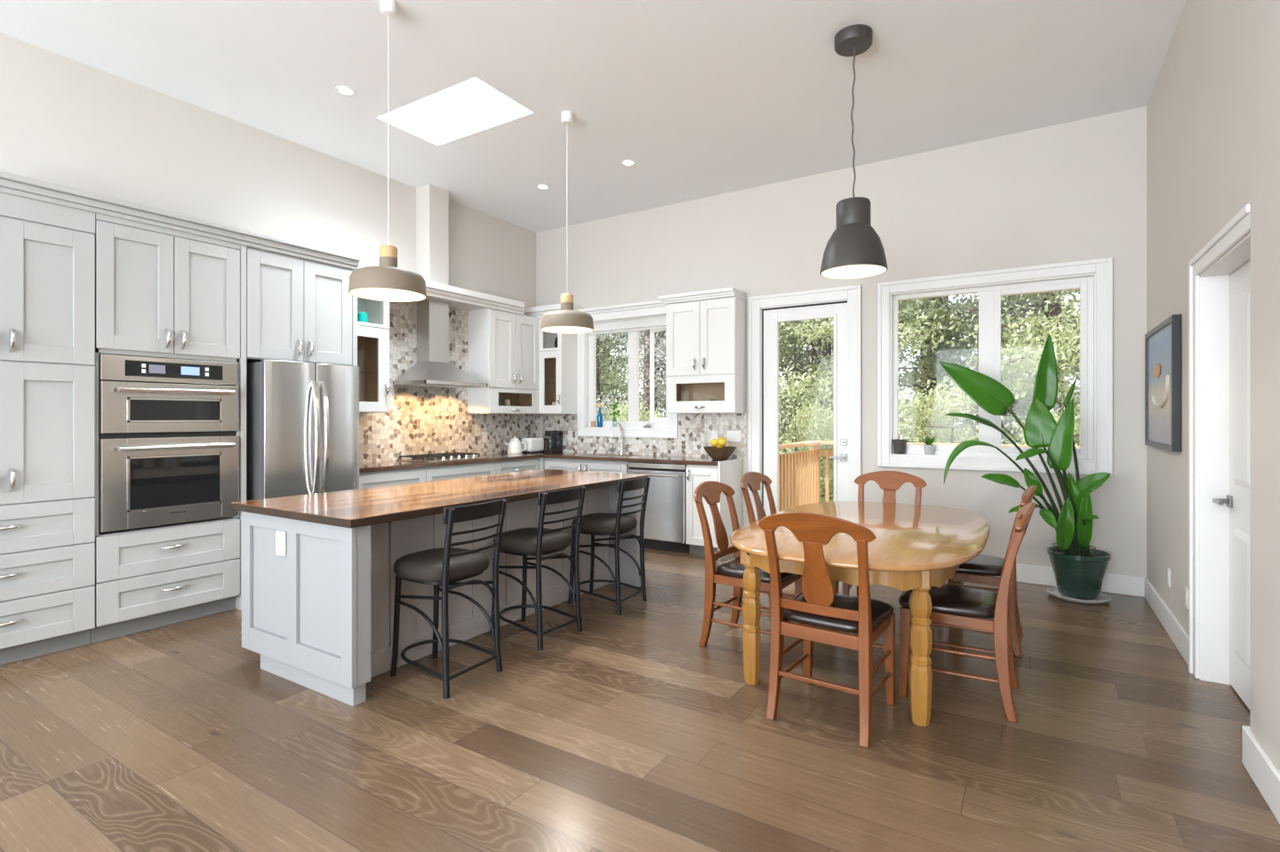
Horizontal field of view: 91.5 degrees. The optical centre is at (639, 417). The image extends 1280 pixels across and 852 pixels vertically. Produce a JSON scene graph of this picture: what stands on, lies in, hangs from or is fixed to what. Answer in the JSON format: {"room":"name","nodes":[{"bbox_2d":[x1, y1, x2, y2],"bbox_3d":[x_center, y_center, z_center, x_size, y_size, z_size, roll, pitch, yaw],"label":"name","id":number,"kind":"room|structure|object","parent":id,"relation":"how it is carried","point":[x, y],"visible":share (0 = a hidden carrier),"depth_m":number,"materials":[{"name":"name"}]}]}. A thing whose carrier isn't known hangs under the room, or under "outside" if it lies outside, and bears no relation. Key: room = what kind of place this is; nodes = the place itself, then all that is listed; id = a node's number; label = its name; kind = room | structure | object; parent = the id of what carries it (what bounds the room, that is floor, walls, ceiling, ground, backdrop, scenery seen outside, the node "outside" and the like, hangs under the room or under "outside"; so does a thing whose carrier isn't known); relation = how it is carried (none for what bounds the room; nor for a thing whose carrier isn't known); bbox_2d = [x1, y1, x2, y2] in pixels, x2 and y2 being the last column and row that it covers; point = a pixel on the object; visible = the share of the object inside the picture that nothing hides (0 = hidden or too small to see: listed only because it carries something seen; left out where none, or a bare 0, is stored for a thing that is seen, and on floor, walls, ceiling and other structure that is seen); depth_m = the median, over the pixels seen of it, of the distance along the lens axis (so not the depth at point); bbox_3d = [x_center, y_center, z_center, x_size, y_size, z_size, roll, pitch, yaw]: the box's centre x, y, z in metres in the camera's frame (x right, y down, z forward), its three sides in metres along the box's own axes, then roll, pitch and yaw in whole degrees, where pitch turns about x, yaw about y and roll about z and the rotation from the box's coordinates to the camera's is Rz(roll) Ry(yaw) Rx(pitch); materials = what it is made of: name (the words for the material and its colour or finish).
{"room":"kitchen dining room","nodes":[
{"label":"kitchen dining room","id":0,"kind":"room"},
{"bbox_2d":[246,361,261,501],"bbox_3d":[-2.861,0.480,5.077,0.660,1.780,0.765,0,0,32],"label":"panel","id":1,"kind":"object","parent":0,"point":[253,370],"depth_m":4.63,"materials":[{"name":"grey"}]},
{"bbox_2d":[0,32,535,308],"bbox_3d":[-4.131,-0.515,3.935,0.160,3.830,10.480,0,0,32],"label":"wall","id":2,"kind":"structure","parent":0,"point":[66,122],"depth_m":4.96,"materials":[{"name":"paint"}]},
{"bbox_2d":[357,296,389,413],"bbox_3d":[-2.641,-0.637,5.772,0.407,1.185,0.524,0,0,32],"label":"upper cabinet","id":3,"kind":"object","parent":2,"relation":"attached to","point":[373,335],"visible":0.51,"depth_m":5.97,"materials":[{"name":"white"}]},
{"bbox_2d":[357,312,367,322],"bbox_3d":[-2.596,-0.907,5.725,0.100,0.125,0.204,0,0,32],"label":"glass","id":4,"kind":"object","parent":3,"relation":"on","point":[362,316],"visible":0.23,"depth_m":5.74,"materials":[{"name":"teal"}]},
{"bbox_2d":[358,264,583,318],"bbox_3d":[-1.817,-1.298,6.711,0.787,0.135,2.991,0,0,32],"label":"trim","id":5,"kind":"structure","parent":3,"relation":"on","point":[457,298],"depth_m":6.88,"materials":[{"name":"wood"}]},
{"bbox_2d":[416,184,448,285],"bbox_3d":[-2.211,-1.897,6.649,0.210,1.065,0.260,0,0,32],"label":"cover","id":6,"kind":"object","parent":2,"relation":"attached to","point":[432,202],"depth_m":6.56,"materials":[{"name":"paint"}]},
{"bbox_2d":[392,299,487,388],"bbox_3d":[-2.083,-0.782,6.558,0.496,0.895,0.820,0,0,32],"label":"range hood","id":7,"kind":"object","parent":2,"relation":"attached to","point":[432,368],"visible":0.99,"depth_m":6.54,"materials":[{"name":"silver metal"}]},
{"bbox_2d":[359,301,535,463],"bbox_3d":[-2.152,-0.407,6.931,0.012,1.705,2.980,0,0,32],"label":"backsplash","id":8,"kind":"structure","parent":2,"relation":"attached to","point":[420,420],"depth_m":6.68,"materials":[{"name":"tile"}]},
{"bbox_2d":[468,308,539,414],"bbox_3d":[-1.593,-0.637,7.445,0.407,1.185,0.845,0,0,32],"label":"upper cabinet","id":9,"kind":"object","parent":2,"relation":"attached to","point":[504,347],"visible":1,"depth_m":7.21,"materials":[{"name":"white wood"}]},
{"bbox_2d":[0,0,1185,232],"bbox_3d":[-0.822,-2.530,1.766,8.070,0.200,10.640,0,0,32],"label":"ceiling","id":10,"kind":"structure","parent":0,"point":[706,98],"depth_m":4.38,"materials":[{"name":"paint"}]},
{"bbox_2d":[336,86,355,95],"bbox_3d":[-2.186,-2.427,4.636,0.136,0.006,0.136,0,0,32],"label":"recessed light","id":11,"kind":"object","parent":10,"relation":"in","point":[346,91],"visible":1,"depth_m":4.63,"materials":[{"name":"white plastic"}]},
{"bbox_2d":[348,0,426,302],"bbox_3d":[-1.470,-1.573,3.645,0.424,1.715,0.424,0,0,32],"label":"pendant lamp","id":12,"kind":"object","parent":10,"relation":"hanging from","point":[385,282],"visible":1,"depth_m":3.60,"materials":[{"name":"brown"}]},
{"bbox_2d":[405,77,506,122],"bbox_3d":[-1.491,-2.836,5.012,1.224,0.412,0.710,0,0,32],"label":"window","id":13,"kind":"structure","parent":10,"relation":"attached to","point":[471,94],"depth_m":5.41,"materials":[{"name":"white"}]},
{"bbox_2d":[540,111,593,333],"bbox_3d":[-0.583,-1.565,4.988,0.424,1.730,0.424,0,0,32],"label":"pendant lamp","id":14,"kind":"object","parent":10,"relation":"hanging from","point":[566,320],"visible":1,"depth_m":4.89,"materials":[{"name":"brown"}]},
{"bbox_2d":[621,160,635,166],"bbox_3d":[-0.110,-2.427,5.944,0.136,0.006,0.136,0,0,32],"label":"recessed light","id":15,"kind":"object","parent":10,"relation":"in","point":[628,163],"visible":1,"depth_m":5.94,"materials":[{"name":"white plastic"}]},
{"bbox_2d":[820,24,887,279],"bbox_3d":[1.356,-1.677,3.967,0.406,1.505,0.406,0,0,32],"label":"pendant lamp","id":16,"kind":"object","parent":10,"relation":"hanging from","point":[854,250],"visible":1,"depth_m":3.88,"materials":[{"name":"grey"}]},
{"bbox_2d":[0,548,1279,851],"bbox_3d":[-0.822,1.460,1.766,8.070,0.120,10.640,0,0,32],"label":"floor","id":17,"kind":"structure","parent":0,"point":[625,732],"depth_m":2.60,"materials":[{"name":"brown wood"}]},
{"bbox_2d":[0,192,95,664],"bbox_3d":[-3.816,0.072,3.624,0.699,2.655,0.848,0,0,32],"label":"pantry cabinet","id":18,"kind":"object","parent":17,"relation":"on","point":[47,250],"visible":1,"depth_m":3.63,"materials":[{"name":"white wood"}]},
{"bbox_2d":[0,171,360,270],"bbox_3d":[-3.349,-1.306,4.366,0.702,0.102,2.602,0,0,32],"label":"trim","id":19,"kind":"structure","parent":18,"relation":"on","point":[11,184],"depth_m":4.09,"materials":[{"name":"wood"}]},
{"bbox_2d":[90,213,239,643],"bbox_3d":[-3.369,0.072,4.336,0.699,2.655,0.825,0,0,32],"label":"tall cabinet","id":20,"kind":"object","parent":17,"relation":"on","point":[161,292],"visible":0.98,"depth_m":4.12,"materials":[{"name":"white wood"}]},
{"bbox_2d":[98,353,238,533],"bbox_3d":[-3.347,0.159,4.322,0.692,1.107,0.781,0,0,32],"label":"wall oven","id":21,"kind":"object","parent":20,"relation":"in","point":[168,440],"visible":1,"depth_m":4.12,"materials":[{"name":"silver"}]},
{"bbox_2d":[234,245,357,610],"bbox_3d":[-2.904,0.072,5.079,0.699,2.655,0.922,0,0,32],"label":"tall cabinet","id":22,"kind":"object","parent":17,"relation":"on","point":[292,309],"visible":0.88,"depth_m":4.82,"materials":[{"name":"white wood"}]},
{"bbox_2d":[246,360,359,501],"bbox_3d":[-2.797,0.487,5.037,0.811,1.825,0.765,0,0,32],"label":"refrigerator","id":23,"kind":"object","parent":17,"relation":"on","point":[302,419],"visible":0.44,"depth_m":4.75,"materials":[{"name":"grey"}]},
{"bbox_2d":[359,467,425,488],"bbox_3d":[-2.475,0.938,5.791,0.669,0.925,0.735,0,0,32],"label":"base cabinet","id":24,"kind":"object","parent":17,"relation":"on","point":[413,476],"visible":0.03,"depth_m":5.64,"materials":[{"name":"white wood"}]},
{"bbox_2d":[241,485,641,706],"bbox_3d":[-1.151,0.960,4.367,1.105,0.880,2.622,0,0,32],"label":"base cabinet","id":25,"kind":"object","parent":17,"relation":"on","point":[318,599],"visible":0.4,"depth_m":3.43,"materials":[{"name":"white wood"}]},
{"bbox_2d":[276,530,286,556],"bbox_3d":[-1.893,0.662,3.291,0.080,0.125,0.011,0,0,32],"label":"outlet","id":26,"kind":"object","parent":25,"relation":"attached to","point":[281,535],"depth_m":3.28,"materials":[{"name":"white plastic"}]},
{"bbox_2d":[231,469,648,528],"bbox_3d":[-1.110,0.497,4.341,1.112,0.042,2.683,0,0,32],"label":"countertop","id":27,"kind":"structure","parent":25,"relation":"on","point":[359,508],"depth_m":3.78,"materials":[{"name":"brown wood"}]},
{"bbox_2d":[390,498,506,699],"bbox_3d":[-1.055,0.925,3.388,0.534,0.954,0.437,0,0,30],"label":"bar stool","id":28,"kind":"object","parent":17,"relation":"on","point":[447,566],"visible":1,"depth_m":3.28,"materials":[{"name":"black metal"}]},
{"bbox_2d":[424,462,495,481],"bbox_3d":[-2.035,0.938,6.493,0.669,0.925,0.918,0,0,32],"label":"base cabinet","id":29,"kind":"object","parent":17,"relation":"on","point":[489,468],"visible":0.08,"depth_m":6.31,"materials":[{"name":"white wood"}]},
{"bbox_2d":[495,457,545,474],"bbox_3d":[-1.573,0.938,7.230,0.669,0.925,0.818,0,0,32],"label":"base cabinet","id":30,"kind":"object","parent":17,"relation":"on","point":[532,464],"visible":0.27,"depth_m":7.04,"materials":[{"name":"white wood"}]},
{"bbox_2d":[489,486,585,650],"bbox_3d":[-0.675,0.925,4.040,0.534,0.954,0.437,0,0,33],"label":"bar stool","id":31,"kind":"object","parent":17,"relation":"on","point":[539,541],"visible":0.95,"depth_m":3.92,"materials":[{"name":"black metal"}]},
{"bbox_2d":[544,458,629,473],"bbox_3d":[-0.494,0.938,7.276,1.166,0.925,0.629,0,0,32],"label":"base cabinet","id":32,"kind":"object","parent":17,"relation":"on","point":[556,464],"visible":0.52,"depth_m":7.02,"materials":[{"name":"white wood"}]},
{"bbox_2d":[359,451,736,472],"bbox_3d":[-0.936,0.455,6.154,2.873,0.040,2.982,0,0,32],"label":"countertop","id":33,"kind":"structure","parent":32,"relation":"on","point":[390,465],"depth_m":6.57,"materials":[{"name":"brown wood"}]},
{"bbox_2d":[395,452,489,463],"bbox_3d":[-2.041,0.411,6.507,0.510,0.048,0.800,0,0,32],"label":"gas cooktop","id":34,"kind":"object","parent":33,"relation":"in","point":[452,456],"visible":1,"depth_m":6.39,"materials":[{"name":"silver metal"}]},
{"bbox_2d":[504,436,527,454],"bbox_3d":[-1.509,0.331,7.562,0.198,0.208,0.198,0,0,32],"label":"electric kettle","id":35,"kind":"object","parent":33,"relation":"on","point":[514,446],"visible":1,"depth_m":7.50,"materials":[{"name":"ceramic"}]},
{"bbox_2d":[521,437,543,453],"bbox_3d":[-1.339,0.342,7.758,0.170,0.187,0.275,0,0,32],"label":"toaster","id":36,"kind":"object","parent":33,"relation":"on","point":[533,444],"visible":0.9,"depth_m":7.68,"materials":[{"name":"white plastic"}]},
{"bbox_2d":[543,438,549,451],"bbox_3d":[-1.200,0.346,7.952,0.084,0.177,0.083,0,0,32],"label":"spice jar","id":37,"kind":"object","parent":33,"relation":"on","point":[546,440],"visible":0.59,"depth_m":7.92,"materials":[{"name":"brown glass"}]},
{"bbox_2d":[544,431,562,452],"bbox_3d":[-1.089,0.300,7.846,0.120,0.270,0.220,0,0,32],"label":"coffee maker","id":38,"kind":"object","parent":33,"relation":"on","point":[556,436],"visible":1,"depth_m":7.84,"materials":[{"name":"black plastic"}]},
{"bbox_2d":[582,454,633,457],"bbox_3d":[-0.346,0.541,7.168,0.596,0.208,0.376,0,0,32],"label":"sink","id":39,"kind":"object","parent":33,"relation":"in","point":[598,455],"visible":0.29,"depth_m":7.36,"materials":[{"name":"silver metal"}]},
{"bbox_2d":[610,421,627,455],"bbox_3d":[-0.239,0.239,7.275,0.120,0.391,0.237,0,0,32],"label":"kitchen faucet","id":40,"kind":"object","parent":33,"relation":"on","point":[621,452],"visible":1,"depth_m":7.35,"materials":[{"name":"silver metal"}]},
{"bbox_2d":[703,446,735,460],"bbox_3d":[0.828,0.370,6.480,0.340,0.130,0.340,0,0,32],"label":"fruit bowl","id":41,"kind":"object","parent":33,"relation":"on","point":[716,453],"visible":0.97,"depth_m":6.38,"materials":[{"name":"wood"}]},
{"bbox_2d":[568,476,650,615],"bbox_3d":[-0.242,0.925,4.703,0.534,0.954,0.437,0,0,29],"label":"bar stool","id":42,"kind":"object","parent":17,"relation":"on","point":[619,524],"visible":0.94,"depth_m":4.59,"materials":[{"name":"black metal"}]},
{"bbox_2d":[627,462,689,553],"bbox_3d":[0.301,0.938,6.770,0.700,0.925,0.627,0,0,32],"label":"dishwasher","id":43,"kind":"object","parent":17,"relation":"on","point":[665,517],"visible":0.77,"depth_m":6.49,"materials":[{"name":"silver"}]},
{"bbox_2d":[686,458,743,559],"bbox_3d":[0.769,0.917,6.484,0.385,0.965,0.629,0,0,32],"label":"base cabinet","id":44,"kind":"object","parent":17,"relation":"on","point":[730,473],"visible":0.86,"depth_m":6.33,"materials":[{"name":"white wood"}]},
{"bbox_2d":[694,480,802,647],"bbox_3d":[0.678,0.907,3.897,0.600,0.985,0.524,0,0,34],"label":"dining chair","id":45,"kind":"object","parent":17,"relation":"on","point":[731,572],"visible":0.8,"depth_m":3.82,"materials":[{"name":"brown wood"}]},
{"bbox_2d":[740,472,795,596],"bbox_3d":[1.078,0.907,4.602,0.600,0.985,0.524,0,0,34],"label":"dining chair","id":46,"kind":"object","parent":17,"relation":"on","point":[753,480],"visible":0.32,"depth_m":4.71,"materials":[{"name":"brown wood"}]},
{"bbox_2d":[758,512,895,748],"bbox_3d":[0.905,0.907,2.955,0.524,0.985,0.600,0,0,35],"label":"dining chair","id":47,"kind":"object","parent":17,"relation":"on","point":[818,605],"visible":1,"depth_m":2.80,"materials":[{"name":"brown wood"}]},
{"bbox_2d":[729,501,991,727],"bbox_3d":[1.363,1.019,3.737,1.283,0.762,2.157,0,0,32],"label":"dining table","id":48,"kind":"object","parent":17,"relation":"on","point":[916,548],"visible":0.88,"depth_m":3.14,"materials":[{"name":"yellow wood"}]},
{"bbox_2d":[842,471,926,596],"bbox_3d":[1.798,0.907,4.609,0.524,0.985,0.600,0,0,32],"label":"dining chair","id":49,"kind":"object","parent":17,"relation":"on","point":[890,482],"visible":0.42,"depth_m":4.81,"materials":[{"name":"brown wood"}]},
{"bbox_2d":[898,502,1036,722],"bbox_3d":[1.659,0.907,3.173,0.600,0.985,0.524,0,0,32],"label":"dining chair","id":50,"kind":"object","parent":17,"relation":"on","point":[954,606],"visible":0.9,"depth_m":3.01,"materials":[{"name":"brown wood"}]},
{"bbox_2d":[929,485,1037,657],"bbox_3d":[2.161,0.907,3.956,0.600,0.985,0.524,0,0,32],"label":"dining chair","id":51,"kind":"object","parent":17,"relation":"on","point":[979,570],"visible":0.44,"depth_m":3.79,"materials":[{"name":"brown wood"}]},
{"bbox_2d":[939,334,1111,604],"bbox_3d":[3.022,0.370,4.923,1.173,2.060,0.511,0,0,21],"label":"potted strelitzia","id":52,"kind":"object","parent":17,"relation":"on","point":[1079,571],"visible":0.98,"depth_m":4.80,"materials":[{"name":"green"}]},
{"bbox_2d":[1047,546,1111,599],"bbox_3d":[3.396,1.200,4.835,0.410,0.329,0.410,0,0,32],"label":"pot","id":53,"kind":"object","parent":52,"relation":"attached to","point":[1078,574],"depth_m":4.72,"materials":[{"name":"teal"}]},
{"bbox_2d":[536,105,1146,577],"bbox_3d":[2.028,-0.515,6.164,7.910,3.830,0.160,0,0,32],"label":"wall","id":54,"kind":"structure","parent":0,"point":[1075,190],"depth_m":5.61,"materials":[{"name":"paint"}]},
{"bbox_2d":[538,318,577,414],"bbox_3d":[-1.023,-0.637,7.749,0.365,1.185,0.389,0,0,32],"label":"upper cabinet","id":55,"kind":"object","parent":54,"relation":"attached to","point":[558,366],"visible":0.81,"depth_m":7.69,"materials":[{"name":"white wood"}]},
{"bbox_2d":[576,300,678,438],"bbox_3d":[-0.122,-0.545,7.506,1.431,1.560,0.457,0,0,32],"label":"window","id":56,"kind":"structure","parent":54,"relation":"in","point":[668,427],"depth_m":7.47,"materials":[{"name":"white wood"}]},
{"bbox_2d":[596,404,602,427],"bbox_3d":[-0.495,-0.025,7.684,0.074,0.285,0.074,0,0,32],"label":"glass bottle","id":57,"kind":"object","parent":56,"relation":"on","point":[599,418],"visible":1,"depth_m":7.66,"materials":[{"name":"blue"}]},
{"bbox_2d":[609,401,620,425],"bbox_3d":[-0.299,-0.036,7.557,0.067,0.309,0.129,0,0,-41],"label":"flower vase","id":58,"kind":"object","parent":56,"relation":"on","point":[613,413],"visible":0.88,"depth_m":7.56,"materials":[{"name":"green plant"}]},
{"bbox_2d":[587,317,666,335],"bbox_3d":[-0.149,-1.095,7.473,1.182,0.127,0.055,0,0,32],"label":"roller blind","id":59,"kind":"object","parent":56,"relation":"attached to","point":[632,325],"depth_m":7.44,"materials":[{"name":"fabric"}]},
{"bbox_2d":[536,413,746,459],"bbox_3d":[-0.114,0.198,7.405,2.938,0.495,0.012,0,0,32],"label":"backsplash","id":60,"kind":"structure","parent":54,"relation":"attached to","point":[694,429],"depth_m":7.09,"materials":[{"name":"tile"}]},
{"bbox_2d":[666,296,746,414],"bbox_3d":[0.695,-0.642,6.696,0.809,1.195,0.349,0,0,32],"label":"upper cabinet","id":61,"kind":"object","parent":54,"relation":"attached to","point":[707,340],"visible":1,"depth_m":6.58,"materials":[{"name":"white wood"}]},
{"bbox_2d":[657,287,746,304],"bbox_3d":[0.662,-1.284,6.715,0.884,0.083,0.352,0,0,32],"label":"trim","id":62,"kind":"structure","parent":61,"relation":"on","point":[725,292],"depth_m":6.55,"materials":[{"name":"wood"}]},
{"bbox_2d":[727,431,741,441],"bbox_3d":[1.006,0.200,6.690,0.165,0.120,0.009,0,0,32],"label":"wall outlet","id":63,"kind":"object","parent":54,"relation":"attached to","point":[732,436],"visible":1,"depth_m":6.68,"materials":[{"name":"white plastic"}]},
{"bbox_2d":[748,284,861,523],"bbox_3d":[1.679,0.062,6.362,1.149,2.675,0.195,0,0,32],"label":"door","id":64,"kind":"structure","parent":54,"relation":"in","point":[846,314],"depth_m":6.31,"materials":[{"name":"white"}]},
{"bbox_2d":[877,257,1112,475],"bbox_3d":[3.048,-0.406,5.506,1.782,1.737,0.192,0,0,32],"label":"window","id":65,"kind":"structure","parent":54,"relation":"in","point":[1094,455],"depth_m":5.41,"materials":[{"name":"white wood"}]},
{"bbox_2d":[892,439,906,454],"bbox_3d":[2.437,0.270,5.855,0.129,0.143,0.129,0,0,32],"label":"plant pot","id":66,"kind":"object","parent":65,"relation":"on","point":[900,445],"visible":1,"depth_m":5.81,"materials":[{"name":"grey"}]},
{"bbox_2d":[920,434,935,455],"bbox_3d":[2.649,0.246,5.723,0.108,0.190,0.111,0,0,-13],"label":"potted plant","id":67,"kind":"object","parent":65,"relation":"on","point":[929,449],"visible":1,"depth_m":5.69,"materials":[{"name":"grey"}]},
{"bbox_2d":[990,563,1144,597],"bbox_3d":[3.033,1.323,5.429,2.157,0.155,0.018,0,0,32],"label":"baseboard","id":68,"kind":"structure","parent":54,"relation":"attached to","point":[1133,586],"depth_m":4.99,"materials":[{"name":"wood"}]},
{"bbox_2d":[1146,0,1279,772],"bbox_3d":[1.386,-0.515,0.383,0.458,3.830,10.320,0,0,32],"label":"wall","id":69,"kind":"structure","parent":0,"point":[1198,108],"depth_m":2.90,"materials":[{"name":"paint"}]},
{"bbox_2d":[1144,314,1181,452],"bbox_3d":[3.502,-0.207,4.193,0.048,0.825,1.055,0,0,32],"label":"framed painting","id":70,"kind":"object","parent":69,"relation":"attached to","point":[1163,343],"visible":1,"depth_m":4.05,"materials":[{"name":"black"}]},
{"bbox_2d":[1144,577,1188,665],"bbox_3d":[3.488,1.323,4.141,0.018,0.155,1.682,0,0,32],"label":"baseboard","id":71,"kind":"structure","parent":69,"relation":"attached to","point":[1170,623],"depth_m":4.00,"materials":[{"name":"wood"}]},
{"bbox_2d":[1184,586,1188,609],"bbox_3d":[3.156,1.040,3.604,0.009,0.115,0.075,0,0,32],"label":"wall outlet","id":72,"kind":"object","parent":69,"relation":"attached to","point":[1186,588],"visible":0.87,"depth_m":3.59,"materials":[{"name":"white plastic"}]},
{"bbox_2d":[1188,203,1250,711],"bbox_3d":[2.826,0.270,2.911,0.232,2.260,1.095,0,0,32],"label":"door","id":73,"kind":"structure","parent":69,"relation":"in","point":[1220,293],"depth_m":3.28,"materials":[{"name":"white wood"}]},
{"bbox_2d":[1241,725,1279,824],"bbox_3d":[0.495,1.323,-0.700,0.138,0.155,7.540,0,0,32],"label":"baseboard","id":74,"kind":"structure","parent":69,"relation":"attached to","point":[1265,775],"depth_m":2.31,"materials":[{"name":"wood"}]},
{"label":"outside","id":75,"kind":"structure","parent":0,"visible":0},
{"bbox_3d":[20.818,2.500,33.215,80.000,0.200,61.600,0,0,32],"label":"ground","id":76,"kind":"structure","parent":75,"visible":0},
{"bbox_2d":[609,339,639,392],"bbox_3d":[-2.075,-4.159,28.181,4.450,13.120,4.351,0,0,-37],"label":"conifer tree","id":77,"kind":"object","parent":76,"relation":"on","point":[616,340],"visible":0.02,"depth_m":27.48,"materials":[{"name":"green plant"}]},
{"bbox_2d":[596,332,663,417],"bbox_3d":[-0.951,-2.370,15.954,5.201,9.540,4.692,0,0,-28],"label":"conifer tree","id":78,"kind":"object","parent":76,"relation":"on","point":[599,389],"visible":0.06,"depth_m":15.61,"materials":[{"name":"green plant"}]},
{"bbox_2d":[596,329,665,421],"bbox_3d":[-0.107,-1.914,13.764,3.959,8.637,4.614,0,0,17],"label":"conifer tree","id":79,"kind":"object","parent":76,"relation":"on","point":[660,364],"visible":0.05,"depth_m":13.70,"materials":[{"name":"green plant"}]},
{"bbox_2d":[596,397,665,421],"bbox_3d":[0.073,1.129,11.977,2.960,3.093,2.781,0,0,22],"label":"shrub","id":80,"kind":"object","parent":76,"relation":"on","point":[623,416],"visible":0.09,"depth_m":12.09,"materials":[{"name":"green plant"}]},
{"bbox_2d":[599,333,665,421],"bbox_3d":[-1.205,-3.551,19.771,5.672,11.918,6.697,0,0,28],"label":"conifer tree","id":81,"kind":"object","parent":76,"relation":"on","point":[600,348],"visible":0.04,"depth_m":19.40,"materials":[{"name":"green plant"}]},
{"bbox_2d":[660,320,811,453],"bbox_3d":[2.613,-3.436,15.176,5.004,11.673,4.475,0,0,-29],"label":"conifer tree","id":82,"kind":"object","parent":76,"relation":"on","point":[811,321],"visible":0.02,"depth_m":15.31,"materials":[{"name":"green plant"}]},
{"bbox_2d":[659,320,831,452],"bbox_3d":[2.103,-1.032,12.304,3.903,6.865,4.186,0,0,-7],"label":"conifer tree","id":83,"kind":"object","parent":76,"relation":"on","point":[781,332],"visible":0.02,"depth_m":11.99,"materials":[{"name":"green plant"}]},
{"bbox_2d":[778,322,831,454],"bbox_3d":[6.038,-3.035,23.216,4.459,10.872,4.904,0,0,11],"label":"conifer tree","id":84,"kind":"object","parent":76,"relation":"on","point":[782,412],"visible":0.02,"depth_m":22.96,"materials":[{"name":"green plant"}]},
{"bbox_2d":[779,392,833,502],"bbox_3d":[2.487,1.134,9.981,2.605,3.054,2.636,0,0,8],"label":"shrub","id":85,"kind":"object","parent":76,"relation":"on","point":[826,434],"visible":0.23,"depth_m":9.73,"materials":[{"name":"green plant"}]},
{"bbox_2d":[792,314,919,439],"bbox_3d":[6.913,-4.033,19.174,4.106,12.869,5.123,0,0,-4],"label":"conifer tree","id":86,"kind":"object","parent":76,"relation":"on","point":[832,351],"visible":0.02,"depth_m":19.15,"materials":[{"name":"green plant"}]},
{"bbox_2d":[778,318,960,502],"bbox_3d":[4.020,-2.780,12.645,4.571,10.363,4.789,0,0,37],"label":"conifer tree","id":87,"kind":"object","parent":76,"relation":"on","point":[819,344],"visible":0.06,"depth_m":12.46,"materials":[{"name":"green plant"}]},
{"bbox_2d":[778,296,974,499],"bbox_3d":[3.863,-1.766,10.816,3.354,8.333,4.006,0,0,44],"label":"conifer tree","id":88,"kind":"object","parent":76,"relation":"on","point":[822,376],"visible":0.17,"depth_m":10.61,"materials":[{"name":"green plant"}]},
{"bbox_2d":[807,296,1024,445],"bbox_3d":[5.747,-3.301,12.085,4.421,11.406,5.149,0,0,-32],"label":"conifer tree","id":89,"kind":"object","parent":76,"relation":"on","point":[941,345],"visible":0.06,"depth_m":11.61,"materials":[{"name":"green plant"}]},
{"bbox_2d":[898,380,978,443],"bbox_3d":[4.600,0.999,8.735,3.019,3.045,2.033,0,0,-29],"label":"shrub","id":90,"kind":"object","parent":76,"relation":"on","point":[927,414],"visible":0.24,"depth_m":8.72,"materials":[{"name":"green plant"}]},
{"bbox_2d":[898,294,1012,434],"bbox_3d":[10.062,-3.630,20.398,4.272,12.066,4.183,0,0,-17],"label":"conifer tree","id":91,"kind":"object","parent":76,"relation":"on","point":[903,350],"visible":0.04,"depth_m":20.34,"materials":[{"name":"green plant"}]},
{"bbox_2d":[898,289,1079,446],"bbox_3d":[5.804,-2.217,9.475,3.818,9.236,3.672,0,0,5],"label":"conifer tree","id":92,"kind":"object","parent":76,"relation":"on","point":[1019,346],"visible":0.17,"depth_m":9.23,"materials":[{"name":"green plant"}]},
{"bbox_2d":[913,289,1079,445],"bbox_3d":[7.217,-3.298,10.956,4.877,11.399,3.906,0,0,-12],"label":"conifer tree","id":93,"kind":"object","parent":76,"relation":"on","point":[1056,311],"visible":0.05,"depth_m":10.68,"materials":[{"name":"green plant"}]},
{"bbox_2d":[960,289,1079,445],"bbox_3d":[10.639,-3.228,16.181,4.208,11.259,4.858,0,0,38],"label":"conifer tree","id":94,"kind":"object","parent":76,"relation":"on","point":[1073,304],"visible":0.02,"depth_m":15.68,"materials":[{"name":"green plant"}]},
{"bbox_2d":[1004,288,1079,438],"bbox_3d":[7.349,-2.322,8.934,4.363,9.449,3.997,0,0,4],"label":"conifer tree","id":95,"kind":"object","parent":76,"relation":"on","point":[1070,300],"visible":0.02,"depth_m":9.86,"materials":[{"name":"green plant"}]},
{"bbox_2d":[1005,393,1079,446],"bbox_3d":[5.185,1.096,7.921,2.593,2.898,3.146,0,0,29],"label":"shrub","id":96,"kind":"object","parent":76,"relation":"on","point":[1076,436],"visible":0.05,"depth_m":8.20,"materials":[{"name":"green plant"}]},
{"bbox_2d":[1061,289,1079,445],"bbox_3d":[13.559,-3.253,18.154,4.442,11.309,4.821,0,0,-31],"label":"conifer tree","id":97,"kind":"object","parent":76,"relation":"on","point":[1072,372],"visible":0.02,"depth_m":18.77,"materials":[{"name":"green plant"}]},
{"bbox_2d":[1061,291,1079,405],"bbox_3d":[9.259,-3.434,10.337,4.912,11.672,4.718,0,0,40],"label":"conifer tree","id":98,"kind":"object","parent":76,"relation":"on","point":[1077,292],"visible":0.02,"depth_m":11.10,"materials":[{"name":"green plant"}]},
{"bbox_3d":[5.386,1.950,5.346,8.550,0.900,2.020,0,0,32],"label":"trim","id":99,"kind":"structure","parent":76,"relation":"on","visible":0},
{"bbox_3d":[5.392,1.480,5.354,8.550,0.040,2.020,0,0,32],"label":"trim","id":100,"kind":"structure","parent":99,"relation":"on","visible":0},
{"bbox_2d":[778,440,1079,511],"bbox_3d":[4.525,0.881,5.732,6.420,1.158,1.660,0,0,32],"label":"deck railing","id":101,"kind":"object","parent":100,"relation":"on","point":[799,472],"visible":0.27,"depth_m":7.40,"materials":[{"name":"brown wood"}]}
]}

